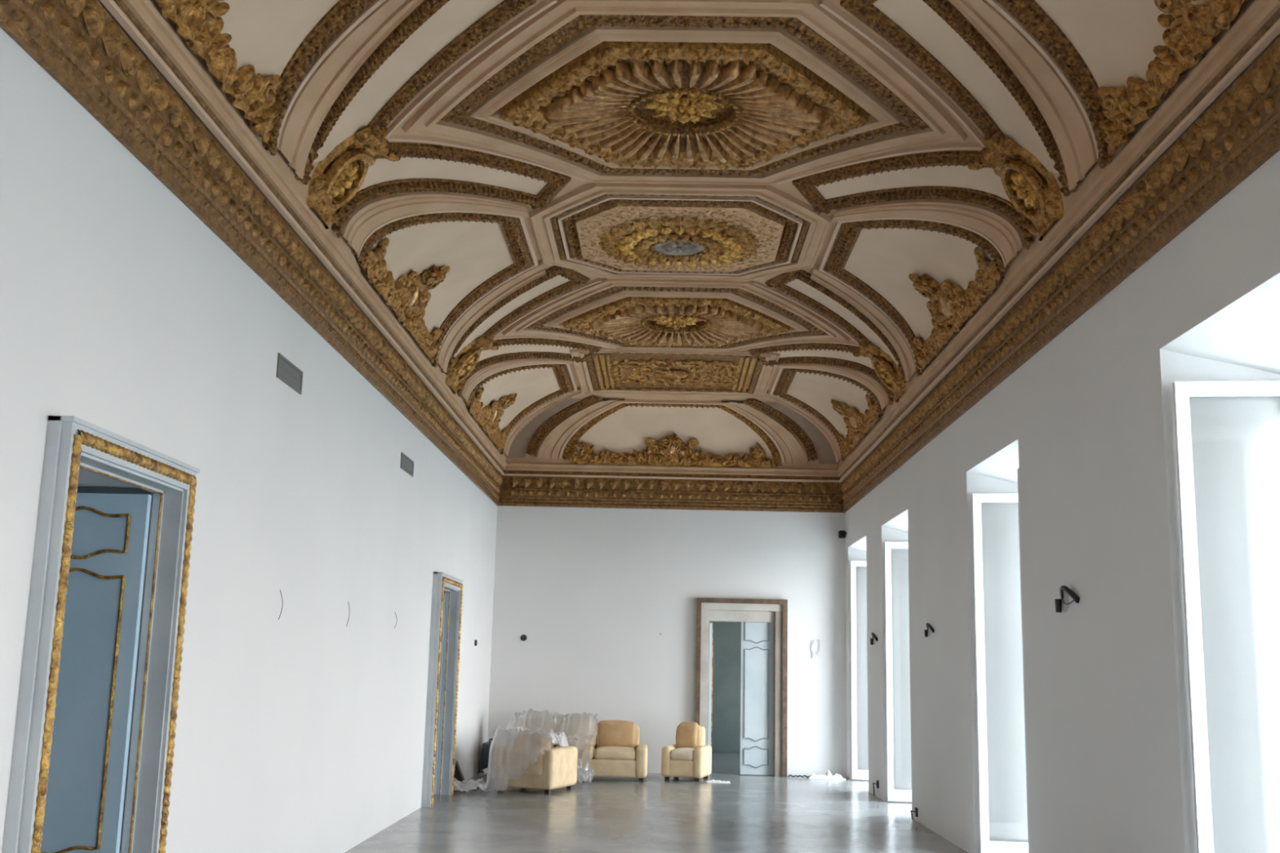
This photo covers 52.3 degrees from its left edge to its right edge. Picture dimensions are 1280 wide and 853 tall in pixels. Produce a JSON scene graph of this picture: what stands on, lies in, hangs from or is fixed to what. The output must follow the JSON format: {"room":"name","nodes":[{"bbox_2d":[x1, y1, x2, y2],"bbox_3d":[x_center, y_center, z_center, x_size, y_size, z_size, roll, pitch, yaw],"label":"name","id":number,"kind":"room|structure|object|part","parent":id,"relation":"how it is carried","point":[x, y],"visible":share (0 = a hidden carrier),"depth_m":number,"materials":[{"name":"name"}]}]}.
{"room":"historic interior","nodes":[
{"label":"historic interior","id":0,"kind":"room"},
{"bbox_2d":[0,0,498,852],"bbox_3d":[-2.918,0.134,9.177,0.800,6.200,24.160,1,-10,1],"label":"wall","id":1,"kind":"structure","parent":0,"point":[122,313],"depth_m":8.24,"materials":[{"name":"white paint"}]},
{"bbox_2d":[2,415,199,852],"bbox_3d":[-2.940,1.396,6.242,0.924,2.662,1.580,1,-10,1],"label":"door","id":2,"kind":"structure","parent":1,"relation":"in","point":[66,793],"depth_m":6.80,"materials":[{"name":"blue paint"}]},
{"bbox_3d":[-3.014,1.479,6.810,0.517,1.477,0.020,1,-10,1],"label":"panel moulding","id":3,"kind":"part","parent":2,"relation":"part of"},
{"bbox_3d":[-2.993,0.569,6.976,0.517,0.287,0.020,1,-10,1],"label":"panel moulding","id":4,"kind":"part","parent":2,"relation":"part of","materials":[{"name":"gold metal"}]},
{"bbox_2d":[0,0,506,505],"bbox_3d":[-2.415,-1.187,9.410,0.145,0.695,23.560,1,-10,1],"label":"trim","id":5,"kind":"structure","parent":1,"relation":"attached to","point":[77,43],"depth_m":7.70,"materials":[{"name":"gold"}]},
{"bbox_2d":[278,589,283,619],"bbox_3d":[-2.524,1.251,9.149,0.026,0.212,0.025,1,-10,1],"label":"wire","id":6,"kind":"object","parent":1,"relation":"attached to","point":[280,589],"visible":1,"depth_m":9.15,"materials":[{"name":"grey metal"}]},
{"bbox_2d":[275,352,302,394],"bbox_3d":[-2.500,-0.372,9.303,0.012,0.170,0.600,1,-10,1],"label":"air vent","id":7,"kind":"object","parent":1,"relation":"in","point":[287,372],"visible":1,"depth_m":9.28,"materials":[{"name":"grey metal"}]},
{"bbox_2d":[400,452,413,476],"bbox_3d":[-2.425,0.399,13.573,0.012,0.160,0.640,1,-10,1],"label":"air vent","id":8,"kind":"object","parent":1,"relation":"in","point":[406,464],"visible":1,"depth_m":13.55,"materials":[{"name":"grey metal"}]},
{"bbox_2d":[421,571,462,807],"bbox_3d":[-2.773,3.145,15.802,0.924,2.662,1.580,1,-10,1],"label":"door","id":9,"kind":"structure","parent":1,"relation":"in","point":[442,582],"depth_m":16.25,"materials":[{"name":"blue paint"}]},
{"bbox_2d":[343,751,968,852],"bbox_3d":[-2.263,3.867,11.441,12.145,0.300,30.180,1,-10,1],"label":"floor","id":10,"kind":"structure","parent":0,"point":[751,813],"depth_m":14.14,"materials":[{"name":"concrete"}]},
{"bbox_2d":[453,760,464,788],"bbox_3d":[-2.323,4.532,16.928,0.180,0.360,0.150,1,-10,1],"label":"wedge","id":11,"kind":"object","parent":10,"relation":"on","point":[458,775],"visible":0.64,"depth_m":16.86,"materials":[{"name":"black plastic"}]},
{"bbox_2d":[480,737,498,773],"bbox_3d":[-2.240,4.907,19.451,0.205,0.492,0.450,1,-10,1],"label":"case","id":12,"kind":"object","parent":10,"relation":"on","point":[486,746],"visible":0.44,"depth_m":19.23,"materials":[{"name":"grey plastic"}]},
{"bbox_2d":[493,733,577,794],"bbox_3d":[-1.361,4.408,17.148,0.831,0.727,0.931,-2,-11,19],"label":"armchair","id":13,"kind":"object","parent":10,"relation":"on","point":[548,768],"visible":0.96,"depth_m":16.77,"materials":[{"name":"beige fabric"}]},
{"bbox_3d":[-1.673,4.483,17.248,0.171,0.512,0.912,-2,-11,19],"label":"arm","id":14,"kind":"part","parent":13,"relation":"part of","materials":[{"name":"beige fabric"}]},
{"bbox_3d":[-1.473,4.330,16.830,0.564,0.360,0.240,-2,-11,19],"label":"frame","id":15,"kind":"part","parent":13,"relation":"part of","materials":[{"name":"beige fabric"}]},
{"bbox_2d":[512,733,551,749],"bbox_3d":[-1.412,4.239,17.019,0.539,0.444,0.250,-2,-11,19],"label":"cushion","id":16,"kind":"object","parent":13,"relation":"on","point":[540,741],"depth_m":16.93,"materials":[{"name":"beige fabric"}]},
{"bbox_3d":[-1.049,4.459,17.034,0.171,0.512,0.912,-2,-11,19],"label":"arm","id":17,"kind":"part","parent":13,"relation":"part of","materials":[{"name":"beige fabric"}]},
{"bbox_2d":[499,718,648,781],"bbox_3d":[-0.960,4.729,19.135,2.151,0.828,0.931,1,-10,1],"label":"sofa","id":18,"kind":"object","parent":10,"relation":"on","point":[615,750],"visible":0.55,"depth_m":19.18,"materials":[{"name":"beige fabric"}]},
{"bbox_2d":[453,707,599,791],"bbox_3d":[-1.524,4.432,18.026,1.765,0.937,3.300,1,-10,1],"label":"plastic sheet","id":19,"kind":"object","parent":18,"relation":"on","point":[585,774],"visible":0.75,"depth_m":17.62,"materials":[{"name":"clear plastic"}]},
{"bbox_2d":[513,718,555,746],"bbox_3d":[-1.559,4.559,19.346,0.646,0.445,0.250,1,-10,1],"label":"plastic sheet","id":20,"kind":"object","parent":18,"relation":"on","point":[531,723],"depth_m":19.31,"materials":[{"name":"clear plastic"}]},
{"bbox_2d":[555,745,595,759],"bbox_3d":[-0.963,4.757,19.019,0.637,0.192,0.713,1,-10,1],"label":"seat cushion","id":21,"kind":"object","parent":18,"relation":"on","point":[580,748],"depth_m":18.71,"materials":[{"name":"beige fabric"}]},
{"bbox_2d":[555,719,596,746],"bbox_3d":[-0.953,4.571,19.333,0.646,0.446,0.250,1,-10,1],"label":"plastic sheet","id":22,"kind":"object","parent":18,"relation":"on","point":[587,729],"depth_m":19.26,"materials":[{"name":"clear plastic"}]},
{"bbox_3d":[-0.953,4.726,19.487,1.884,0.560,0.240,1,-10,1],"label":"frame","id":23,"kind":"part","parent":18,"relation":"part of","materials":[{"name":"beige fabric"}]},
{"bbox_2d":[593,746,635,759],"bbox_3d":[-0.357,4.769,19.006,0.637,0.192,0.713,1,-10,1],"label":"seat cushion","id":24,"kind":"object","parent":18,"relation":"on","point":[600,753],"depth_m":18.68,"materials":[{"name":"beige fabric"}]},
{"bbox_2d":[595,720,638,747],"bbox_3d":[-0.346,4.582,19.321,0.646,0.445,0.250,1,-10,1],"label":"cushion","id":25,"kind":"object","parent":18,"relation":"on","point":[622,733],"depth_m":19.24,"materials":[{"name":"beige fabric"}]},
{"bbox_3d":[0.026,4.893,19.083,0.171,0.442,0.912,1,-10,1],"label":"arm","id":26,"kind":"part","parent":18,"relation":"part of","materials":[{"name":"beige fabric"}]},
{"bbox_2d":[661,721,711,782],"bbox_3d":[0.695,4.786,19.238,0.621,0.828,0.772,-1,-11,15],"label":"armchair","id":27,"kind":"object","parent":10,"relation":"on","point":[690,757],"visible":1,"depth_m":18.93,"materials":[{"name":"beige fabric"}]},
{"bbox_3d":[0.459,4.937,19.269,0.141,0.442,0.752,-1,-11,15],"label":"arm","id":28,"kind":"part","parent":27,"relation":"part of","materials":[{"name":"beige fabric"}]},
{"bbox_2d":[670,747,694,760],"bbox_3d":[0.666,4.814,19.126,0.381,0.192,0.553,-1,-11,15],"label":"seat cushion","id":29,"kind":"object","parent":27,"relation":"on","point":[676,753],"depth_m":18.89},
{"bbox_2d":[675,721,701,748],"bbox_3d":[0.722,4.613,19.355,0.390,0.445,0.251,-1,-11,15],"label":"cushion","id":30,"kind":"object","parent":27,"relation":"on","point":[688,734],"depth_m":19.27,"materials":[{"name":"beige fabric"}]},
{"bbox_3d":[0.765,4.768,19.502,0.402,0.560,0.240,-1,-11,15],"label":"frame","id":31,"kind":"part","parent":27,"relation":"part of","materials":[{"name":"beige fabric"}]},
{"bbox_3d":[0.922,4.925,19.145,0.141,0.442,0.752,-1,-11,15],"label":"arm","id":32,"kind":"part","parent":27,"relation":"part of","materials":[{"name":"beige fabric"}]},
{"bbox_2d":[705,779,730,783],"bbox_3d":[1.122,5.111,18.772,0.364,0.032,0.328,1,-10,1],"label":"sheet","id":33,"kind":"object","parent":10,"relation":"on","point":[711,780],"visible":1,"depth_m":18.69,"materials":[{"name":"white fabric"}]},
{"bbox_2d":[787,774,809,777],"bbox_3d":[2.424,5.337,19.875,0.335,0.039,0.116,1,-10,1],"label":"cord","id":34,"kind":"object","parent":10,"relation":"on","point":[803,775],"visible":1,"depth_m":19.87,"materials":[{"name":"black plastic"}]},
{"bbox_2d":[808,769,845,779],"bbox_3d":[2.839,5.300,19.861,0.576,0.129,0.397,1,-10,1],"label":"sheet","id":35,"kind":"object","parent":10,"relation":"on","point":[828,775],"visible":0.99,"depth_m":19.73,"materials":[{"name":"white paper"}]},
{"bbox_2d":[487,471,846,777],"bbox_3d":[0.464,2.369,20.992,7.152,6.200,0.600,1,-10,1],"label":"wall","id":36,"kind":"structure","parent":0,"point":[592,592],"depth_m":20.60,"materials":[{"name":"white paint"}]},
{"bbox_2d":[520,634,526,640],"bbox_3d":[-1.834,3.331,20.535,0.100,0.098,0.030,1,-10,1],"label":"wall socket","id":37,"kind":"object","parent":36,"relation":"attached to","point":[523,637],"visible":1,"depth_m":20.52,"materials":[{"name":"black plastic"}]},
{"bbox_2d":[497,462,844,512],"bbox_3d":[0.498,0.972,20.868,5.572,0.695,0.145,1,-10,1],"label":"trim","id":38,"kind":"structure","parent":36,"relation":"attached to","point":[595,486],"depth_m":20.87,"materials":[{"name":"gold"}]},
{"bbox_2d":[694,597,787,777],"bbox_3d":[1.584,4.103,20.612,1.430,2.705,0.685,1,-10,1],"label":"door","id":39,"kind":"structure","parent":36,"relation":"in","point":[764,632],"depth_m":20.39,"materials":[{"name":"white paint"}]},
{"bbox_3d":[1.139,4.116,20.726,0.020,1.477,0.367,1,-10,1],"label":"panel moulding","id":40,"kind":"part","parent":39,"relation":"part of","materials":[{"name":"white wood"}]},
{"bbox_3d":[1.801,5.123,20.202,0.387,0.337,0.020,1,-10,1],"label":"panel moulding","id":41,"kind":"part","parent":39,"relation":"part of","materials":[{"name":"grey"}]},
{"bbox_3d":[1.823,4.179,20.374,0.387,1.457,0.020,1,-10,1],"label":"panel moulding","id":42,"kind":"part","parent":39,"relation":"part of","materials":[{"name":"grey"}]},
{"bbox_3d":[1.845,3.225,20.549,0.387,0.397,0.020,1,-10,1],"label":"panel moulding","id":43,"kind":"part","parent":39,"relation":"part of","materials":[{"name":"grey"}]},
{"bbox_3d":[2.162,4.154,20.305,0.110,2.520,0.050,1,-10,1],"label":"casing","id":44,"kind":"part","parent":39,"relation":"part of","materials":[{"name":"grey wood"}]},
{"bbox_2d":[810,639,820,658],"bbox_3d":[2.752,3.487,20.422,0.152,0.306,0.031,1,-10,1],"label":"wire","id":45,"kind":"object","parent":36,"relation":"attached to","point":[817,639],"visible":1,"depth_m":20.42,"materials":[{"name":"grey"}]},
{"bbox_2d":[149,0,1256,469],"bbox_3d":[0.316,-1.928,9.502,5.349,0.982,23.328,1,-10,1],"label":"ceiling","id":46,"kind":"structure","parent":0,"point":[478,204],"depth_m":10.47,"materials":[{"name":"beige paint"}]},
{"bbox_2d":[155,0,281,143],"bbox_3d":[-2.186,-2.327,6.566,0.432,0.584,3.286,1,-10,1],"label":"ornament","id":47,"kind":"object","parent":46,"relation":"attached to","point":[198,21],"visible":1,"depth_m":7.20,"materials":[{"name":"gold paint"}]},
{"bbox_2d":[306,127,401,229],"bbox_3d":[-2.090,-1.828,9.527,0.545,0.654,0.633,1,-10,1],"label":"medallion","id":48,"kind":"object","parent":46,"relation":"attached to","point":[336,179],"visible":1,"depth_m":9.39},
{"bbox_2d":[329,161,359,198],"bbox_3d":[-2.165,-1.804,9.519,0.211,0.278,0.320,1,-10,1],"label":"flower","id":49,"kind":"object","parent":48,"relation":"on","point":[348,180],"depth_m":9.50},
{"bbox_2d":[362,236,450,363],"bbox_3d":[-2.066,-1.260,12.465,0.466,0.604,3.324,1,-10,1],"label":"ornament","id":50,"kind":"object","parent":46,"relation":"attached to","point":[409,296],"visible":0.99,"depth_m":12.33,"materials":[{"name":"gold paint"}]},
{"bbox_2d":[445,334,498,394],"bbox_3d":[-1.987,-0.749,15.428,0.545,0.654,0.633,1,-10,1],"label":"medallion","id":51,"kind":"object","parent":46,"relation":"attached to","point":[462,365],"visible":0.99,"depth_m":15.25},
{"bbox_2d":[458,355,475,376],"bbox_3d":[-2.062,-0.725,15.420,0.211,0.278,0.320,1,-10,1],"label":"flower","id":52,"kind":"object","parent":51,"relation":"on","point":[470,364],"depth_m":15.40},
{"bbox_2d":[469,386,516,452],"bbox_3d":[-1.967,-0.176,18.377,0.458,0.598,3.279,1,-10,1],"label":"ornament","id":53,"kind":"object","parent":46,"relation":"attached to","point":[488,417],"visible":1,"depth_m":18.23,"materials":[{"name":"gold paint"}]},
{"bbox_2d":[570,432,773,467],"bbox_3d":[0.507,0.364,20.762,3.241,0.496,0.326,1,-10,1],"label":"ornament","id":54,"kind":"object","parent":46,"relation":"attached to","point":[669,451],"visible":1,"depth_m":20.81,"materials":[{"name":"gold paint"}]},
{"bbox_2d":[585,352,764,393],"bbox_3d":[0.477,-0.750,18.278,2.400,0.099,2.340,1,-10,1],"label":"coffer","id":55,"kind":"object","parent":46,"relation":"attached to","point":[647,371],"visible":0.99,"depth_m":18.16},
{"bbox_3d":[0.477,-0.759,18.280,2.763,0.120,2.701,1,-10,1],"label":"coffer frame","id":56,"kind":"part","parent":46,"relation":"part of","materials":[{"name":"beige paint"}]},
{"bbox_2d":[525,286,826,348],"bbox_3d":[0.427,-1.223,15.468,2.777,0.200,2.945,10,-13,-38],"label":"coffer","id":57,"kind":"object","parent":46,"relation":"attached to","point":[626,316],"visible":1,"depth_m":15.16,"materials":[{"name":"gold paint"}]},
{"bbox_3d":[0.426,-1.186,15.461,3.179,0.295,3.371,10,-13,-38],"label":"coffer frame","id":58,"kind":"part","parent":46,"relation":"part of","materials":[{"name":"beige paint"}]},
{"bbox_2d":[550,194,809,275],"bbox_3d":[0.376,-1.756,12.516,2.400,0.194,2.380,1,-10,1],"label":"coffer","id":59,"kind":"object","parent":46,"relation":"attached to","point":[612,233],"visible":1,"depth_m":12.18,"materials":[{"name":"beige"}]},
{"bbox_3d":[0.377,-1.812,12.526,2.763,0.120,2.740,1,-10,1],"label":"coffer frame","id":60,"kind":"part","parent":46,"relation":"part of","materials":[{"name":"beige paint"}]},
{"bbox_2d":[440,14,929,176],"bbox_3d":[0.324,-2.303,9.566,2.777,0.200,2.945,10,-13,-38],"label":"coffer","id":61,"kind":"object","parent":46,"relation":"attached to","point":[740,95],"visible":1,"depth_m":9.27,"materials":[{"name":"gold paint"}]},
{"bbox_3d":[0.324,-2.266,9.560,3.179,0.295,3.371,-8,-14,41],"label":"coffer frame","id":62,"kind":"part","parent":46,"relation":"part of","materials":[{"name":"beige paint"}]},
{"bbox_2d":[831,393,879,459],"bbox_3d":[2.900,-0.082,18.275,0.458,0.598,3.279,1,-10,1],"label":"ornament","id":63,"kind":"object","parent":46,"relation":"attached to","point":[858,424],"visible":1,"depth_m":18.13,"materials":[{"name":"gold paint"}]},
{"bbox_2d":[853,341,906,402],"bbox_3d":[2.818,-0.656,15.327,0.545,0.654,0.633,1,-10,1],"label":"medallion","id":64,"kind":"object","parent":46,"relation":"attached to","point":[886,369],"visible":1,"depth_m":15.15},
{"bbox_2d":[876,362,893,384],"bbox_3d":[2.892,-0.629,15.316,0.211,0.278,0.320,1,-10,1],"label":"flower","id":65,"kind":"object","parent":64,"relation":"on","point":[882,375],"depth_m":15.30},
{"bbox_2d":[908,246,999,372],"bbox_3d":[2.792,-1.167,12.363,0.466,0.604,3.324,1,-10,1],"label":"ornament","id":66,"kind":"object","parent":46,"relation":"attached to","point":[949,307],"visible":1,"depth_m":12.22,"materials":[{"name":"gold paint"}]},
{"bbox_2d":[967,135,1063,240],"bbox_3d":[2.715,-1.736,9.426,0.545,0.654,0.633,1,-10,1],"label":"medallion","id":67,"kind":"object","parent":46,"relation":"attached to","point":[1033,190],"visible":1,"depth_m":9.30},
{"bbox_2d":[1010,171,1039,208],"bbox_3d":[2.789,-1.709,9.415,0.211,0.278,0.320,1,-10,1],"label":"flower","id":68,"kind":"object","parent":67,"relation":"on","point":[1022,193],"depth_m":9.40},
{"bbox_2d":[1097,0,1248,155],"bbox_3d":[2.706,-2.233,6.463,0.432,0.584,3.286,1,-10,1],"label":"ornament","id":69,"kind":"object","parent":46,"relation":"attached to","point":[1195,28],"visible":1,"depth_m":6.96,"materials":[{"name":"gold paint"}]},
{"bbox_2d":[709,621,741,752],"bbox_3d":[1.234,4.150,23.408,5.645,3.600,4.820,1,-10,1],"label":"wall","id":70,"kind":"structure","parent":0,"point":[726,636],"depth_m":25.66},
{"bbox_2d":[844,33,1279,852],"bbox_3d":[3.438,0.404,9.017,0.780,6.500,24.160,1,-10,1],"label":"wall","id":71,"kind":"structure","parent":0,"point":[1086,423],"depth_m":8.46,"materials":[{"name":"white paint"}]},
{"bbox_2d":[838,530,846,538],"bbox_3d":[3.200,1.706,20.577,0.130,0.120,0.120,1,-10,1],"label":"sensor","id":72,"kind":"object","parent":71,"relation":"attached to","point":[842,534],"visible":1,"depth_m":20.52,"materials":[{"name":"black plastic"}]},
{"bbox_2d":[850,560,868,779],"bbox_3d":[3.595,3.570,19.136,0.748,3.315,1.681,1,-10,1],"label":"window","id":73,"kind":"structure","parent":71,"relation":"in","point":[856,774],"depth_m":19.90,"materials":[{"name":"white paint"}]},
{"bbox_2d":[870,632,878,644],"bbox_3d":[3.155,2.858,17.563,0.073,0.162,0.386,1,-10,1],"label":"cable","id":74,"kind":"object","parent":71,"relation":"attached to","point":[874,637],"visible":1,"depth_m":17.65,"materials":[{"name":"grey plastic"}]},
{"bbox_2d":[872,780,879,795],"bbox_3d":[3.095,4.750,17.120,0.078,0.194,0.108,1,-10,1],"label":"socket","id":75,"kind":"object","parent":71,"relation":"attached to","point":[877,783],"visible":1,"depth_m":17.09,"materials":[{"name":"black plastic"}]},
{"bbox_3d":[3.125,4.705,17.132,0.020,0.100,0.100,1,-10,1],"label":"plate","id":76,"kind":"part","parent":75,"relation":"part of","materials":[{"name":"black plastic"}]},
{"bbox_2d":[884,528,911,801],"bbox_3d":[3.541,2.996,16.004,0.748,3.315,1.711,1,-10,1],"label":"window","id":77,"kind":"structure","parent":71,"relation":"in","point":[903,795],"depth_m":16.76,"materials":[{"name":"white paint"}]},
{"bbox_2d":[911,807,917,820],"bbox_3d":[3.049,4.312,14.507,0.077,0.132,0.107,1,-10,1],"label":"socket","id":78,"kind":"object","parent":71,"relation":"attached to","point":[915,811],"visible":1,"depth_m":14.47,"materials":[{"name":"black plastic"}]},
{"bbox_3d":[3.078,4.297,14.513,0.020,0.100,0.100,1,-10,1],"label":"plate","id":79,"kind":"part","parent":78,"relation":"part of","materials":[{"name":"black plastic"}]},
{"bbox_2d":[924,622,934,636],"bbox_3d":[3.094,2.175,13.939,0.065,0.144,0.343,1,-10,1],"label":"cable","id":80,"kind":"object","parent":71,"relation":"attached to","point":[927,632],"visible":1,"depth_m":14.00,"materials":[{"name":"grey plastic"}]},
{"bbox_2d":[972,468,1030,852],"bbox_3d":[3.457,2.116,11.194,0.748,3.315,1.651,1,-10,1],"label":"window","id":81,"kind":"structure","parent":71,"relation":"in","point":[987,846],"depth_m":11.88,"materials":[{"name":"white paint"}]},
{"bbox_2d":[836,0,1279,512],"bbox_3d":[3.010,-1.083,9.296,0.145,0.695,23.560,1,-10,1],"label":"trim","id":82,"kind":"structure","parent":71,"relation":"attached to","point":[1239,132],"depth_m":8.16,"materials":[{"name":"gold"}]},
{"bbox_2d":[1054,585,1079,612],"bbox_3d":[3.008,1.212,9.181,0.081,0.180,0.428,1,-10,1],"label":"wall lamp","id":83,"kind":"object","parent":71,"relation":"attached to","point":[1063,603],"visible":1,"depth_m":9.25,"materials":[{"name":"grey plastic"}]},
{"bbox_2d":[1173,381,1279,852],"bbox_3d":[3.372,1.230,6.350,0.748,3.315,1.661,1,-10,1],"label":"window","id":84,"kind":"structure","parent":71,"relation":"in","point":[1183,391],"depth_m":7.23,"materials":[{"name":"white paint"}]}
]}

